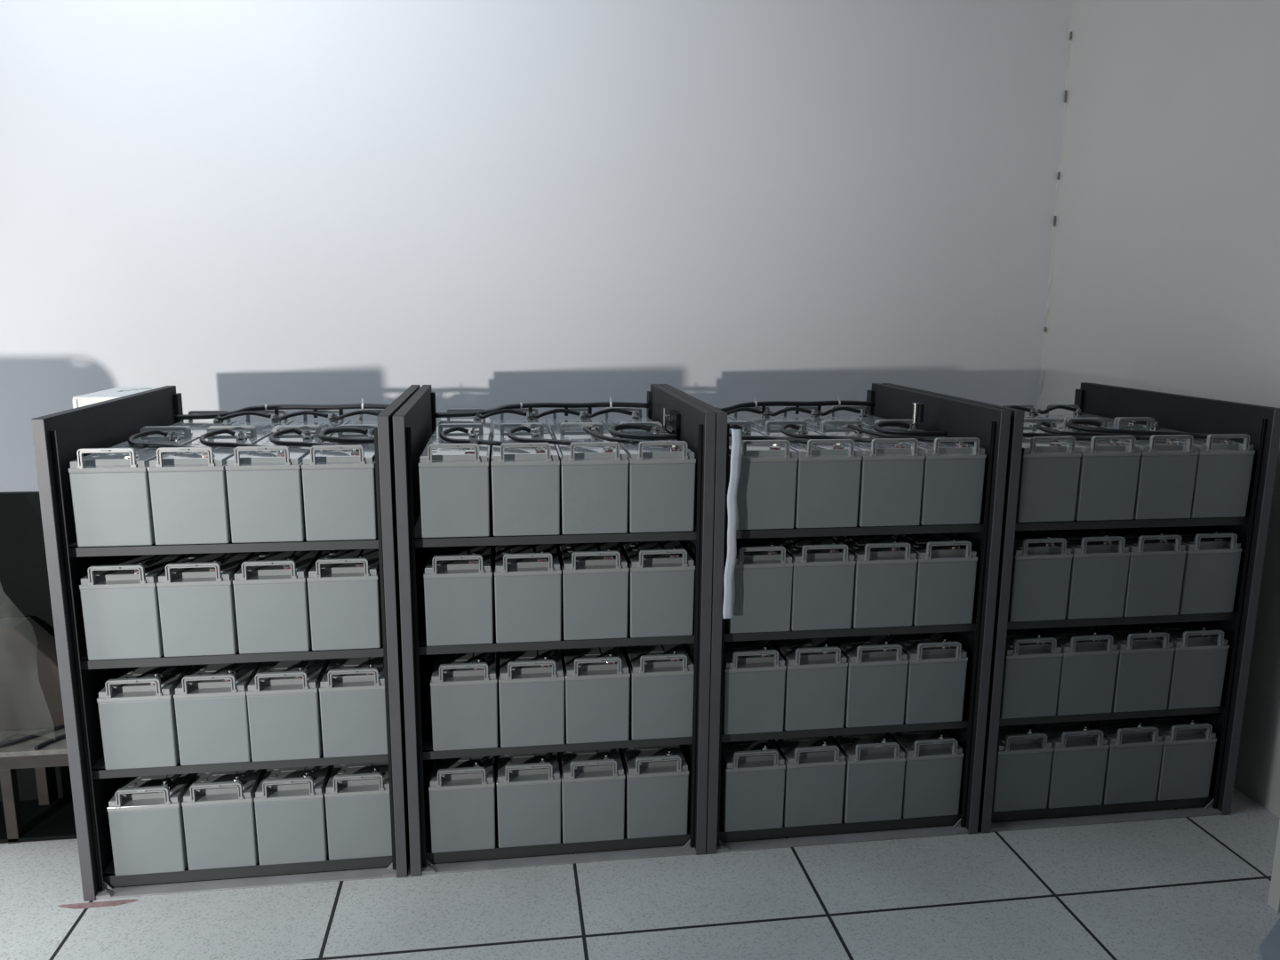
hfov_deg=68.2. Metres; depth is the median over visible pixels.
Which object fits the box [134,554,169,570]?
cable
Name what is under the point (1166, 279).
wall
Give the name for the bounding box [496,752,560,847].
battery
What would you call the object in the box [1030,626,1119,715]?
battery
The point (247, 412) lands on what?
jumper cable
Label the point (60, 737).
cable
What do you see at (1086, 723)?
cable
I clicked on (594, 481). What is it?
battery
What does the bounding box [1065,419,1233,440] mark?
cable
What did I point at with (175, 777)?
cable
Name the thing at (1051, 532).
cable
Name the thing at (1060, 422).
battery
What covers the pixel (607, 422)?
battery
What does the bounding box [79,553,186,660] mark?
battery
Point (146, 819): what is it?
battery
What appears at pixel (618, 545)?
cable
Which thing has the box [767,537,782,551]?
cable
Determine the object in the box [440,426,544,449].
cable
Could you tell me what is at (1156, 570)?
battery
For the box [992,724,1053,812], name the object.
battery
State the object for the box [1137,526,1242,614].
battery
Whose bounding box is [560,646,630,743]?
battery
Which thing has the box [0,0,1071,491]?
wall
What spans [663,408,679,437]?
connector
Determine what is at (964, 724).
shelf
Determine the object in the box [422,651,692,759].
shelf
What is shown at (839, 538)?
cable
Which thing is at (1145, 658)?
battery
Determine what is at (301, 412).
jumper cable
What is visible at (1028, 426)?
battery
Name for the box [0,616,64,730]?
plastic bag
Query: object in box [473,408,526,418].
jumper cable
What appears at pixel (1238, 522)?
shelf
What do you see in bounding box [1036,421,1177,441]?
cable
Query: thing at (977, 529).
shelf
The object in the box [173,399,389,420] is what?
power cable
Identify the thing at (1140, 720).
cable
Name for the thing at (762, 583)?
battery
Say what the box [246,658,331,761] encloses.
battery
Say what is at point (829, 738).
cable
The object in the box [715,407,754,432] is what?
battery
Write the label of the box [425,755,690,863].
shelf
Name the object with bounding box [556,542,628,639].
battery
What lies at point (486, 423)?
battery
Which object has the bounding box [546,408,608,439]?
battery
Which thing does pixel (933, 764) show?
battery
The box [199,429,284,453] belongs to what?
cable
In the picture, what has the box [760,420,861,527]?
battery
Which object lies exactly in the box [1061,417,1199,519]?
battery
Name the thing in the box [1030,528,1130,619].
battery
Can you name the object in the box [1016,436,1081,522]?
battery
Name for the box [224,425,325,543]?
battery
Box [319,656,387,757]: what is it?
battery
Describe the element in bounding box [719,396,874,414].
power cable
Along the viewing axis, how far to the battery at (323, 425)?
2.97 m
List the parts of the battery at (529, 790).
lid, handle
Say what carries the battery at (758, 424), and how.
on the rack at (990, 425)
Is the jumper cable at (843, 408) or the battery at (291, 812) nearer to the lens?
the battery at (291, 812)
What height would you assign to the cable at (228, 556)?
0.031 m
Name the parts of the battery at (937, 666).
lid, handle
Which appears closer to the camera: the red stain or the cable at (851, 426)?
the red stain
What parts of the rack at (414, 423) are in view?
post, panel, panel, post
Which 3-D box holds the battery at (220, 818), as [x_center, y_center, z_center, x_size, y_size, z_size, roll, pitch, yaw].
[-1.122,0.863,2.650,0.173,0.240,0.412,-1,11,-8]
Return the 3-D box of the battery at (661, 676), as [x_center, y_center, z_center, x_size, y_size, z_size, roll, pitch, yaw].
[0.034,0.554,2.760,0.173,0.240,0.412,-1,11,-8]
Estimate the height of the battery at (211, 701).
0.240 m
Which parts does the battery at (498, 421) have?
handle, lid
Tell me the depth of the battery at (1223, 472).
2.69 m
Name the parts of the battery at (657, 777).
lid, handle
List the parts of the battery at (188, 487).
handle, lid, handle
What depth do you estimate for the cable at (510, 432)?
2.58 m
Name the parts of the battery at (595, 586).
lid, handle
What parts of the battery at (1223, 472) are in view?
handle, lid, handle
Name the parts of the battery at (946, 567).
lid, handle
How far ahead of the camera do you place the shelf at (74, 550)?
2.33 m
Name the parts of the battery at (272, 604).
handle, lid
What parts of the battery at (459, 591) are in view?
lid, handle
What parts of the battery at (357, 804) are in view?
lid, handle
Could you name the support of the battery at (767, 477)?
on the rack at (990, 425)
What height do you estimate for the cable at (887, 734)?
0.031 m
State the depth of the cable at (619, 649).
2.59 m
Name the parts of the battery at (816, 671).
lid, handle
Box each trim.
[1037,0,1077,414]
[1044,31,1071,331]
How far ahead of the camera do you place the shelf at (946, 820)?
2.73 m
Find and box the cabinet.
[72,387,157,408]
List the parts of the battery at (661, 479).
handle, lid, handle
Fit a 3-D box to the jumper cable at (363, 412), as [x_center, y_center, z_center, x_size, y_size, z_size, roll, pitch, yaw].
[-0.901,-0.210,3.049,0.202,0.029,0.046,-1,11,-8]
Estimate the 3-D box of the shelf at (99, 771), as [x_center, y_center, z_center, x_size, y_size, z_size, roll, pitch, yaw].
[-1.081,0.662,2.856,0.747,0.026,0.848,-1,11,-8]
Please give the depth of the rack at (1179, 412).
2.77 m
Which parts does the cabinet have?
door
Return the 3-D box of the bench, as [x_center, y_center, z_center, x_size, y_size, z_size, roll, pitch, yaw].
[-1.814,0.865,2.729,0.640,0.280,0.240,-1,11,-8]
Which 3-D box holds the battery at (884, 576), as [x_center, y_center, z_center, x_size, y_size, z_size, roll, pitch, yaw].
[0.647,0.255,2.793,0.173,0.240,0.412,-1,11,-8]
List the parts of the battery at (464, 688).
lid, handle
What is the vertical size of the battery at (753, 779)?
0.240 m
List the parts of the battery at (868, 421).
handle, lid, handle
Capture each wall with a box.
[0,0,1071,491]
[1041,0,1279,817]
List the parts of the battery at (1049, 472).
lid, handle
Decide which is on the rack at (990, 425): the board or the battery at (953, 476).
the battery at (953, 476)
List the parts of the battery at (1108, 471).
handle, lid, handle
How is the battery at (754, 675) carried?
on the rack at (990, 425)
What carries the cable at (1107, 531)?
on the battery at (1099, 572)
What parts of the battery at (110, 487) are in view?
handle, lid, handle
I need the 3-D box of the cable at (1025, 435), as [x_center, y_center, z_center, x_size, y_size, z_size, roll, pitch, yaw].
[1.184,-0.138,2.773,0.149,0.030,0.391,-8,13,-37]
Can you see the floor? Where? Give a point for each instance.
(1189, 888)
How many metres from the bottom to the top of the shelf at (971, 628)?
0.026 m
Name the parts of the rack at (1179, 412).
panel, post, panel, post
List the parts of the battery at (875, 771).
lid, handle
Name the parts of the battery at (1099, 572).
lid, handle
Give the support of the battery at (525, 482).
on the rack at (414, 423)
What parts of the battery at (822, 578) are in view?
lid, handle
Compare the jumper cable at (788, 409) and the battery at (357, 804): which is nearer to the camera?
the battery at (357, 804)
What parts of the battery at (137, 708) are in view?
handle, lid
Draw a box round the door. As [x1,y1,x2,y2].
[1267,819,1279,911]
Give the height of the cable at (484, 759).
0.030 m
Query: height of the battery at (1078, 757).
0.240 m
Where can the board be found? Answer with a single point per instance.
(24, 580)
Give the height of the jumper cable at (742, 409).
0.029 m
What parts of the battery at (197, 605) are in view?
handle, lid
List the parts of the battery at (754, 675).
lid, handle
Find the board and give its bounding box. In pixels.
[0,491,55,638]
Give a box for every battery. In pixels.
[68,426,196,546]
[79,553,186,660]
[96,664,194,769]
[106,773,198,876]
[139,410,237,439]
[147,425,262,544]
[156,552,255,656]
[173,661,263,765]
[181,768,266,870]
[210,409,293,439]
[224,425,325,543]
[232,550,323,654]
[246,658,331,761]
[253,765,334,865]
[268,409,350,438]
[301,424,377,541]
[306,548,383,650]
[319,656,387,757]
[324,761,391,860]
[332,408,384,437]
[418,424,491,537]
[423,545,494,646]
[428,755,495,853]
[430,651,498,751]
[432,408,492,502]
[490,423,559,535]
[492,408,549,439]
[494,544,561,643]
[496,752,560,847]
[498,648,564,747]
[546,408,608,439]
[554,423,628,534]
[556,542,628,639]
[558,748,624,843]
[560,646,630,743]
[599,407,666,437]
[613,422,695,532]
[618,744,688,839]
[619,540,695,637]
[622,643,693,739]
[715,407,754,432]
[720,739,785,831]
[721,640,786,735]
[724,537,793,633]
[727,421,798,529]
[728,406,810,432]
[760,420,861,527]
[768,637,847,730]
[769,536,855,631]
[772,736,846,827]
[777,406,857,431]
[816,420,925,527]
[825,406,911,431]
[826,634,908,727]
[827,535,917,628]
[832,732,905,823]
[871,419,986,525]
[884,632,967,724]
[885,533,977,625]
[889,729,963,818]
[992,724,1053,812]
[1000,404,1099,429]
[1000,628,1063,719]
[1008,530,1072,622]
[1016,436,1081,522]
[1023,417,1048,430]
[1023,418,1141,520]
[1029,720,1109,807]
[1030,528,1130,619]
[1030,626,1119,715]
[1044,404,1150,428]
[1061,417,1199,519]
[1081,718,1163,804]
[1083,528,1186,616]
[1085,624,1175,711]
[1112,417,1255,518]
[1135,715,1216,800]
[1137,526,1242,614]
[1137,622,1229,709]
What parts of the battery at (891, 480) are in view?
handle, lid, handle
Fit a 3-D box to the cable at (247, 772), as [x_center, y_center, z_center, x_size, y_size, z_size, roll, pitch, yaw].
[-1.010,0.759,2.613,0.031,0.030,0.308,5,11,21]
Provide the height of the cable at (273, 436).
0.029 m
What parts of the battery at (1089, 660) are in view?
lid, handle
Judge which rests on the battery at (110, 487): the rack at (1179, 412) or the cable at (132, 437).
the cable at (132, 437)
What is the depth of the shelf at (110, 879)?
2.49 m
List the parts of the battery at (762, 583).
lid, handle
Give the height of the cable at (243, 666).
0.031 m
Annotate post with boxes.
[911,402,924,426]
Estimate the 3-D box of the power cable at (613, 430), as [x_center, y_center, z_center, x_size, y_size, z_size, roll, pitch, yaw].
[0.006,-0.139,2.720,0.178,0.030,0.164,-1,11,-8]
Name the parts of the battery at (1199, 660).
lid, handle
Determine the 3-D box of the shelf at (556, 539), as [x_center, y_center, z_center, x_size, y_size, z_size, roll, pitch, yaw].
[-0.273,0.076,2.865,0.747,0.026,0.848,-1,11,-8]
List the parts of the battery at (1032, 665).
lid, handle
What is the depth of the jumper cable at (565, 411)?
3.14 m
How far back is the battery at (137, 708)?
2.38 m
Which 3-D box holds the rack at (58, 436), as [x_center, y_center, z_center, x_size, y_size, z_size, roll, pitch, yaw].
[-1.077,0.375,2.793,0.803,1.233,0.918,-1,11,-8]
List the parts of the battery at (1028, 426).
lid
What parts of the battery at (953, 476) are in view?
handle, lid, handle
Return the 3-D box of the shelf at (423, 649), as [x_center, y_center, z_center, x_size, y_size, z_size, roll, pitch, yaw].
[-0.275,0.359,2.918,0.747,0.026,0.848,-1,11,-8]
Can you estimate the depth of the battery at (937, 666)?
2.68 m
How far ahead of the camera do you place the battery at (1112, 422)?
3.31 m
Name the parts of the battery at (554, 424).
handle, handle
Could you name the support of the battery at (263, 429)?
on the rack at (58, 436)
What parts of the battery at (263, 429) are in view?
handle, lid, handle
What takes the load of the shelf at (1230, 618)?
attached to the rack at (1179, 412)
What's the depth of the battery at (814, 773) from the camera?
2.69 m
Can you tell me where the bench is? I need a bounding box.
[0,728,77,843]
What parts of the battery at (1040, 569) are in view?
lid, handle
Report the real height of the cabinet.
1.231 m
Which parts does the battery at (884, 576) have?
lid, handle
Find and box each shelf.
[68,536,378,557]
[80,640,383,669]
[91,750,388,778]
[102,852,391,887]
[414,502,695,547]
[418,558,694,655]
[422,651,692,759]
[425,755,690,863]
[719,808,961,841]
[721,713,968,742]
[724,619,975,641]
[727,521,983,538]
[991,792,1212,822]
[999,703,1223,726]
[1007,610,1236,629]
[1015,515,1247,530]
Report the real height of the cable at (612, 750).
0.031 m
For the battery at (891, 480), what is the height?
0.240 m
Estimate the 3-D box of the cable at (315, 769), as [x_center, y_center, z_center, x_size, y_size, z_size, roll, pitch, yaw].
[-0.835,0.756,2.638,0.031,0.031,0.308,5,11,21]
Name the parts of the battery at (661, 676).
lid, handle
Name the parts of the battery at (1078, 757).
lid, handle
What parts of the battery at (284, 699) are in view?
handle, lid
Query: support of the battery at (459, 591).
on the rack at (414, 423)
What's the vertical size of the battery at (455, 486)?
0.240 m
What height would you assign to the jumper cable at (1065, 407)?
0.029 m
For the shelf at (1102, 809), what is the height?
0.036 m
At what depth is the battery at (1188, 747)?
2.85 m
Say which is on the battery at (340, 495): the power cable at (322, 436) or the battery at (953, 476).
the power cable at (322, 436)
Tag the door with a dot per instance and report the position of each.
(1274, 895)
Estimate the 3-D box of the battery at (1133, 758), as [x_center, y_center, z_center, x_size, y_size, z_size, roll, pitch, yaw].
[1.447,0.817,3.015,0.173,0.240,0.412,-1,11,-8]
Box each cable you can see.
[0,724,64,747]
[34,733,65,750]
[127,429,214,454]
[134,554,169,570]
[160,664,181,680]
[168,774,182,788]
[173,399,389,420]
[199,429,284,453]
[208,552,242,567]
[212,410,276,421]
[232,769,255,782]
[233,662,252,675]
[269,428,359,452]
[271,410,327,420]
[282,550,313,566]
[302,765,322,777]
[304,659,319,671]
[318,425,374,443]
[328,409,380,420]
[435,397,648,417]
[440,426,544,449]
[469,544,502,560]
[472,755,490,767]
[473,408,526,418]
[480,651,494,662]
[506,425,613,448]
[527,408,579,418]
[537,543,567,558]
[537,752,552,762]
[547,648,559,658]
[580,408,640,417]
[583,425,679,447]
[601,748,616,759]
[604,541,630,556]
[609,423,677,439]
[612,646,623,655]
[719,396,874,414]
[726,407,761,415]
[729,424,844,446]
[760,739,773,750]
[761,407,811,416]
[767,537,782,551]
[779,423,906,445]
[811,406,867,415]
[819,736,832,745]
[830,536,842,550]
[847,423,967,444]
[872,421,947,436]
[878,732,890,743]
[891,534,903,548]
[1007,405,1031,412]
[1023,432,1120,442]
[1024,723,1034,734]
[1030,405,1082,414]
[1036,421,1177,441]
[1046,529,1053,543]
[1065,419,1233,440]
[1079,720,1089,730]
[1104,528,1110,541]
[1132,717,1143,727]
[1152,527,1165,540]
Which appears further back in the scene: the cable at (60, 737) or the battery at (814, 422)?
the battery at (814, 422)
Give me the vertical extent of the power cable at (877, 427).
0.030 m
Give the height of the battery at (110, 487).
0.240 m
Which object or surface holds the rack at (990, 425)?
on the floor
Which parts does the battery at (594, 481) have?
handle, lid, handle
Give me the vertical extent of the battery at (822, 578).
0.240 m
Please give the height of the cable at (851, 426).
0.026 m
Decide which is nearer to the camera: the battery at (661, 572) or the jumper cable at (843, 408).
the battery at (661, 572)
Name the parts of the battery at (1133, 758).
lid, handle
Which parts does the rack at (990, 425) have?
panel, post, paper strip, panel, post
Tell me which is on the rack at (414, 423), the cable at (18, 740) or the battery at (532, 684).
the battery at (532, 684)
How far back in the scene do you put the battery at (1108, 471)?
2.64 m
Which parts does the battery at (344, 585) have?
handle, lid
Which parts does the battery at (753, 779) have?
lid, handle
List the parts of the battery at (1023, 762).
lid, handle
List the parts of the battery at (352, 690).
lid, handle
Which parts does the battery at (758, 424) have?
handle, lid, handle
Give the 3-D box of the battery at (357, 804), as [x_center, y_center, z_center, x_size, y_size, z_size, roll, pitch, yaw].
[-0.771,0.857,2.700,0.173,0.240,0.412,-1,11,-8]
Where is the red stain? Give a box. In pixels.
[56,899,139,909]
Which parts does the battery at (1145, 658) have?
lid, handle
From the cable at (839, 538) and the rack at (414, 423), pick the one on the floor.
the rack at (414, 423)
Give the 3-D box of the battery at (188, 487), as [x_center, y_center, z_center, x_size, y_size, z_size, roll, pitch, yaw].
[-1.125,0.003,2.487,0.173,0.240,0.412,-1,11,-8]
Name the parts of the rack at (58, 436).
post, panel, post, panel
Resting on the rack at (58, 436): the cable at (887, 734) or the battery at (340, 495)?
the battery at (340, 495)
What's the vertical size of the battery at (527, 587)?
0.240 m
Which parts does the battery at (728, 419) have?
lid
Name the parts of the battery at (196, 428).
handle, lid, handle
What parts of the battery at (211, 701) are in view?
handle, lid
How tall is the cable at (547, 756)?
0.032 m
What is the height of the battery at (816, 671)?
0.240 m
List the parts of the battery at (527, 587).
lid, handle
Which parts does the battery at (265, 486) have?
handle, lid, handle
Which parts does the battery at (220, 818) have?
handle, lid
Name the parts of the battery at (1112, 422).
handle, lid, handle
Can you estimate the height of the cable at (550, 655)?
0.031 m
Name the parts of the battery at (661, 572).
lid, handle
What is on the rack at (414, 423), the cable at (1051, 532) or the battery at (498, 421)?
the battery at (498, 421)
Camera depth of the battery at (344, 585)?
2.40 m
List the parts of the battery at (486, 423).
lid, handle, handle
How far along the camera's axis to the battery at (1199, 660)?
2.79 m
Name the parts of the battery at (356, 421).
lid, handle, handle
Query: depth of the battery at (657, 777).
2.62 m
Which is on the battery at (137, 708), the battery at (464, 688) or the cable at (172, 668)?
the cable at (172, 668)
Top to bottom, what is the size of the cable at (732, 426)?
0.029 m
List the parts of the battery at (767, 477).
handle, lid, handle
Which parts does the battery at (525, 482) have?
handle, lid, handle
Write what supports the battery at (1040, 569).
on the rack at (1179, 412)
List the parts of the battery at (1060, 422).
handle, lid, handle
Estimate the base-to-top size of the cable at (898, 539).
0.031 m
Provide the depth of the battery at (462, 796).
2.54 m
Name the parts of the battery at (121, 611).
handle, lid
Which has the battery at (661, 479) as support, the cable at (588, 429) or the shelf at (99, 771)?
the cable at (588, 429)
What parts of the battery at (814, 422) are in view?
handle, lid, handle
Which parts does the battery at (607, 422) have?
handle, lid, handle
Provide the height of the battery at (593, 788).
0.240 m
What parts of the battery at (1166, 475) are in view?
handle, lid, handle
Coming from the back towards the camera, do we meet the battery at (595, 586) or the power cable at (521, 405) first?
the power cable at (521, 405)
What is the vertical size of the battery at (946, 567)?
0.240 m
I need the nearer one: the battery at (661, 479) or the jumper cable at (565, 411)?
the battery at (661, 479)
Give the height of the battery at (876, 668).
0.240 m
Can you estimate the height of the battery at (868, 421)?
0.240 m
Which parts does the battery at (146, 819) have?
handle, lid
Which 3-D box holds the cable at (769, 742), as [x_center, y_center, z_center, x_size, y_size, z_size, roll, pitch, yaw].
[0.407,0.733,2.815,0.031,0.031,0.308,5,11,21]
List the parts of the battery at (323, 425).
handle, lid, handle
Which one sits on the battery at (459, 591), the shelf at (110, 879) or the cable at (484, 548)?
the cable at (484, 548)
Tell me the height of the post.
0.070 m
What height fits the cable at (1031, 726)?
0.030 m
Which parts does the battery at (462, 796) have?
lid, handle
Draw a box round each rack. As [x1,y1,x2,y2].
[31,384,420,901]
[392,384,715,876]
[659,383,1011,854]
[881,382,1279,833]
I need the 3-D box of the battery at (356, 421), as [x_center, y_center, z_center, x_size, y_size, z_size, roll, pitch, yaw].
[-0.833,-0.078,2.942,0.173,0.240,0.412,-1,11,-8]
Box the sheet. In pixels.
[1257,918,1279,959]
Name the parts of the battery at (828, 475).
handle, lid, handle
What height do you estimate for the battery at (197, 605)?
0.240 m
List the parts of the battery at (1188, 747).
lid, handle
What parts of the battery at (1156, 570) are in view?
lid, handle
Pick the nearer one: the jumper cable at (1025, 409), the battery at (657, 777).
the battery at (657, 777)
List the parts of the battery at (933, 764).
lid, handle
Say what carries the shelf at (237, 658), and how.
attached to the rack at (58, 436)
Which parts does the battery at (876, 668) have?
lid, handle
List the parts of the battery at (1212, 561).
lid, handle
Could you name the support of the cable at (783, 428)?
on the battery at (828, 475)
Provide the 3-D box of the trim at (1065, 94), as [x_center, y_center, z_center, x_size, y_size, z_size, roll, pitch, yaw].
[1.723,-1.214,3.899,0.008,1.190,0.008,-1,11,-8]
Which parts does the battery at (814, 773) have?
lid, handle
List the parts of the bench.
leg, leg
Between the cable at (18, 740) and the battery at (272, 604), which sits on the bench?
the cable at (18, 740)
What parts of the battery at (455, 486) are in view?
handle, lid, handle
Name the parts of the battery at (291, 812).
handle, lid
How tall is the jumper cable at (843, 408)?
0.029 m
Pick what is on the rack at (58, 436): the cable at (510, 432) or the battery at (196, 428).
the battery at (196, 428)
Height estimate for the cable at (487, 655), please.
0.031 m
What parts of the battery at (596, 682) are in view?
lid, handle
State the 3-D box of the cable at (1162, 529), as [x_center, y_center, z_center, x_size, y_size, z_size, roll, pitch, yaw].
[1.566,0.135,2.873,0.031,0.030,0.308,5,11,21]
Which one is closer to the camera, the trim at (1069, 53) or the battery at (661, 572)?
the battery at (661, 572)
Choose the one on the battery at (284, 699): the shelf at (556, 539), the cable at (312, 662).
the cable at (312, 662)
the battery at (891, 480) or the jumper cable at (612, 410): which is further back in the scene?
the jumper cable at (612, 410)
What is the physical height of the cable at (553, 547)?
0.030 m
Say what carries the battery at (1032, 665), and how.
on the rack at (1179, 412)
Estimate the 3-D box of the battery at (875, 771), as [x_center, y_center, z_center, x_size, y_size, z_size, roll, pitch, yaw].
[0.646,0.832,2.901,0.173,0.240,0.412,-1,11,-8]
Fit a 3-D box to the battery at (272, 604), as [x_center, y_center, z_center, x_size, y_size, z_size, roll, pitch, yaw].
[-0.954,0.283,2.566,0.173,0.240,0.412,-1,11,-8]
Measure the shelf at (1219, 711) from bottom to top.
0.026 m
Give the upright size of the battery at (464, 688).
0.240 m
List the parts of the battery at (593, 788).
lid, handle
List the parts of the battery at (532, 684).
lid, handle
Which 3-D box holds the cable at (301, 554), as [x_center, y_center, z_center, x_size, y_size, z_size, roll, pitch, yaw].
[-0.843,0.179,2.529,0.031,0.031,0.308,5,11,21]
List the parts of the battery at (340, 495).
handle, lid, handle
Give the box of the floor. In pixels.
[0,787,1279,959]

